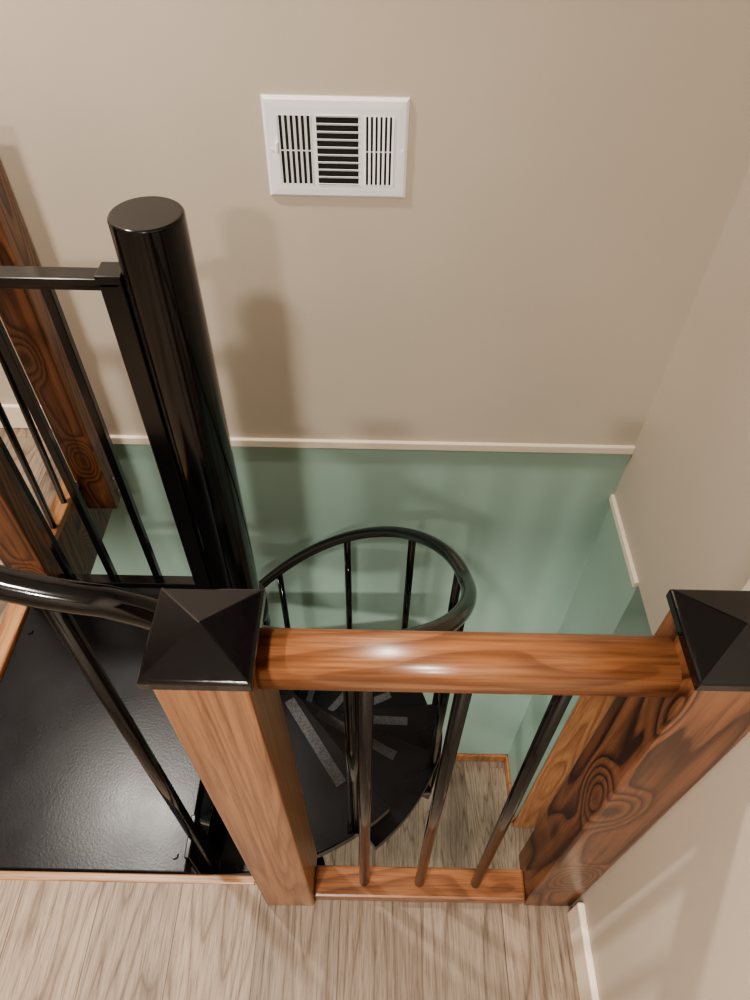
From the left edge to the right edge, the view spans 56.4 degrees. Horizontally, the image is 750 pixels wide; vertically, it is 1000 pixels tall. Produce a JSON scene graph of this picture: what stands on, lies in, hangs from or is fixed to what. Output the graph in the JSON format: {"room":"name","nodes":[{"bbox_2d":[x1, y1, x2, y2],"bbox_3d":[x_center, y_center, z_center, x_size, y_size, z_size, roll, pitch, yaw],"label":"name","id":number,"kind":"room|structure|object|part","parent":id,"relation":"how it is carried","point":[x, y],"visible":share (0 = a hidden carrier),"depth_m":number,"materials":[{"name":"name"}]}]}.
{"room":"stairwell landing","nodes":[
{"label":"stairwell landing","id":0,"kind":"room"},
{"bbox_2d":[0,428,579,999],"bbox_3d":[-0.428,1.411,0.932,5.200,0.270,4.080,1,49,0],"label":"floor","id":1,"kind":"structure","parent":0,"point":[60,940],"depth_m":1.28,"materials":[{"name":"brown wood"}]},
{"bbox_2d":[0,460,63,577],"bbox_3d":[-0.815,-0.056,1.456,0.102,1.094,0.102,1,49,0],"label":"newel post","id":2,"kind":"object","parent":1,"relation":"on","point":[23,546],"visible":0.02,"depth_m":1.57,"materials":[{"name":"brown wood"}]},
{"bbox_2d":[0,351,66,528],"bbox_3d":[-0.831,-0.216,1.585,0.090,0.870,0.320,1,49,0],"label":"railing","id":3,"kind":"object","parent":1,"relation":"on","point":[24,409],"visible":0.72,"depth_m":1.73,"materials":[{"name":"black metal"}]},
{"bbox_2d":[0,466,112,681],"bbox_3d":[-0.888,0.334,1.857,0.047,0.276,1.225,1,49,0],"label":"trim","id":4,"kind":"structure","parent":1,"relation":"attached to","point":[70,533],"depth_m":1.97,"materials":[{"name":"brown wood"}]},
{"bbox_2d":[0,165,120,508],"bbox_3d":[-0.810,-0.357,1.734,0.096,1.070,0.090,1,49,0],"label":"newel post","id":5,"kind":"object","parent":1,"relation":"on","point":[26,318],"visible":0.68,"depth_m":1.72,"materials":[{"name":"brown wood"}]},
{"bbox_2d":[0,871,254,884],"bbox_3d":[-0.557,0.731,1.354,0.655,0.023,0.016,1,49,0],"label":"trim","id":6,"kind":"structure","parent":1,"relation":"attached to","point":[4,875],"depth_m":1.34,"materials":[{"name":"brown wood"}]},
{"bbox_2d":[137,588,316,905],"bbox_3d":[-0.162,0.421,0.992,0.109,0.946,0.102,1,49,0],"label":"newel post","id":7,"kind":"object","parent":1,"relation":"on","point":[199,661],"visible":1,"depth_m":0.71,"materials":[{"name":"brown wood"}]},
{"bbox_2d":[255,628,681,903],"bbox_3d":[0.084,0.443,1.013,0.409,0.892,0.070,1,49,0],"label":"railing","id":8,"kind":"object","parent":1,"relation":"on","point":[366,662],"visible":0.98,"depth_m":0.69,"materials":[{"name":"brown wood"}]},
{"bbox_3d":[0.084,0.732,1.333,0.397,0.030,0.055,1,49,0],"label":"rail","id":9,"kind":"part","parent":8,"relation":"part of","materials":[{"name":"brown wood"}]},
{"bbox_3d":[0.089,0.159,0.697,0.409,0.042,0.056,1,49,0],"label":"rail","id":10,"kind":"part","parent":8,"relation":"part of","materials":[{"name":"brown wood"}]},
{"bbox_2d":[519,589,749,905],"bbox_3d":[0.334,0.424,0.997,0.102,0.949,0.102,1,49,0],"label":"newel post","id":11,"kind":"object","parent":1,"relation":"on","point":[645,754],"visible":0.99,"depth_m":0.80,"materials":[{"name":"brown wood"}]},
{"bbox_2d":[200,761,536,868],"bbox_3d":[-0.462,3.094,2.868,5.200,0.100,4.080,1,49,0],"label":"floor","id":12,"kind":"structure","parent":0,"point":[476,797],"depth_m":3.90,"materials":[{"name":"brown wood"}]},
{"bbox_2d":[0,196,476,875],"bbox_3d":[-0.354,0.804,2.371,1.154,3.657,1.203,1,49,0],"label":"spiral staircase","id":13,"kind":"structure","parent":12,"relation":"on","point":[96,776],"depth_m":1.46,"materials":[{"name":"black metal"}]},
{"bbox_2d":[0,262,212,588],"bbox_3d":[-0.580,-0.073,1.404,0.377,0.871,0.044,1,49,0],"label":"metal guardrail","id":14,"kind":"object","parent":13,"relation":"attached to","point":[108,278],"visible":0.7,"depth_m":1.31,"materials":[{"name":"black metal"}]},
{"bbox_3d":[-0.293,0.408,2.017,1.018,2.420,1.155,-31,56,-25],"label":"handrail","id":15,"kind":"part","parent":13,"relation":"part of","materials":[{"name":"black metal"}]},
{"bbox_2d":[0,0,749,754],"bbox_3d":[-0.396,-0.186,2.295,5.200,5.070,0.120,1,49,0],"label":"wall","id":16,"kind":"structure","parent":0,"point":[576,172],"depth_m":1.70,"materials":[{"name":"beige paint"}]},
{"bbox_2d":[0,404,50,428],"bbox_3d":[-1.937,-0.272,2.130,2.115,0.090,0.014,1,49,0],"label":"baseboard","id":17,"kind":"structure","parent":16,"relation":"attached to","point":[13,412],"depth_m":2.12,"materials":[{"name":"beige paint"}]},
{"bbox_2d":[260,95,409,197],"bbox_3d":[-0.084,-0.759,1.521,0.309,0.211,0.021,1,49,0],"label":"air vent","id":18,"kind":"object","parent":16,"relation":"in","point":[320,146],"visible":1,"depth_m":1.52,"materials":[{"name":"white metal"}]},
{"bbox_2d":[110,435,634,453],"bbox_3d":[-0.021,-0.174,2.198,1.670,0.030,0.014,1,49,0],"label":"trim","id":19,"kind":"structure","parent":16,"relation":"attached to","point":[116,439],"depth_m":2.19,"materials":[{"name":"beige paint"}]},
{"bbox_2d":[440,753,506,761],"bbox_3d":[-1.125,1.486,4.132,3.810,0.085,0.015,1,49,0],"label":"baseboard","id":20,"kind":"structure","parent":16,"relation":"attached to","point":[459,757],"depth_m":4.11,"materials":[{"name":"brown wood"}]},
{"bbox_2d":[508,506,651,821],"bbox_3d":[1.487,0.917,3.154,1.390,2.375,0.360,1,49,0],"label":"wall","id":21,"kind":"structure","parent":0,"point":[604,600],"depth_m":2.53,"materials":[{"name":"green paint"}]},
{"bbox_2d":[504,755,514,822],"bbox_3d":[0.769,1.654,4.019,0.015,0.085,0.360,1,49,0],"label":"baseboard","id":22,"kind":"structure","parent":21,"relation":"attached to","point":[506,761],"depth_m":4.04,"materials":[{"name":"brown wood"}]},
{"bbox_2d":[512,696,615,827],"bbox_3d":[1.284,1.201,3.145,1.004,2.010,0.085,1,49,0],"label":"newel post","id":23,"kind":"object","parent":21,"relation":"in","point":[588,712],"depth_m":3.11,"materials":[{"name":"brown wood"}]},
{"bbox_2d":[573,579,749,999],"bbox_3d":[0.650,0.988,-0.463,0.560,2.420,2.920,1,49,0],"label":"wall","id":24,"kind":"structure","parent":0,"point":[669,919],"depth_m":0.86,"materials":[{"name":"beige paint"}]},
{"bbox_2d":[567,902,599,999],"bbox_3d":[0.347,1.799,0.373,0.013,0.085,2.785,1,49,0],"label":"baseboard","id":25,"kind":"structure","parent":24,"relation":"attached to","point":[579,932],"depth_m":1.23,"materials":[{"name":"beige paint"}]},
{"bbox_2d":[615,166,749,634],"bbox_3d":[0.889,-0.457,0.979,0.140,2.695,1.160,1,49,0],"label":"wall","id":26,"kind":"structure","parent":0,"point":[682,496],"depth_m":1.74,"materials":[{"name":"beige paint"}]},
{"bbox_2d":[609,494,638,586],"bbox_3d":[0.801,0.125,2.259,0.014,0.028,0.360,1,49,0],"label":"trim","id":27,"kind":"structure","parent":26,"relation":"attached to","point":[616,514],"depth_m":2.24,"materials":[{"name":"beige paint"}]}
]}

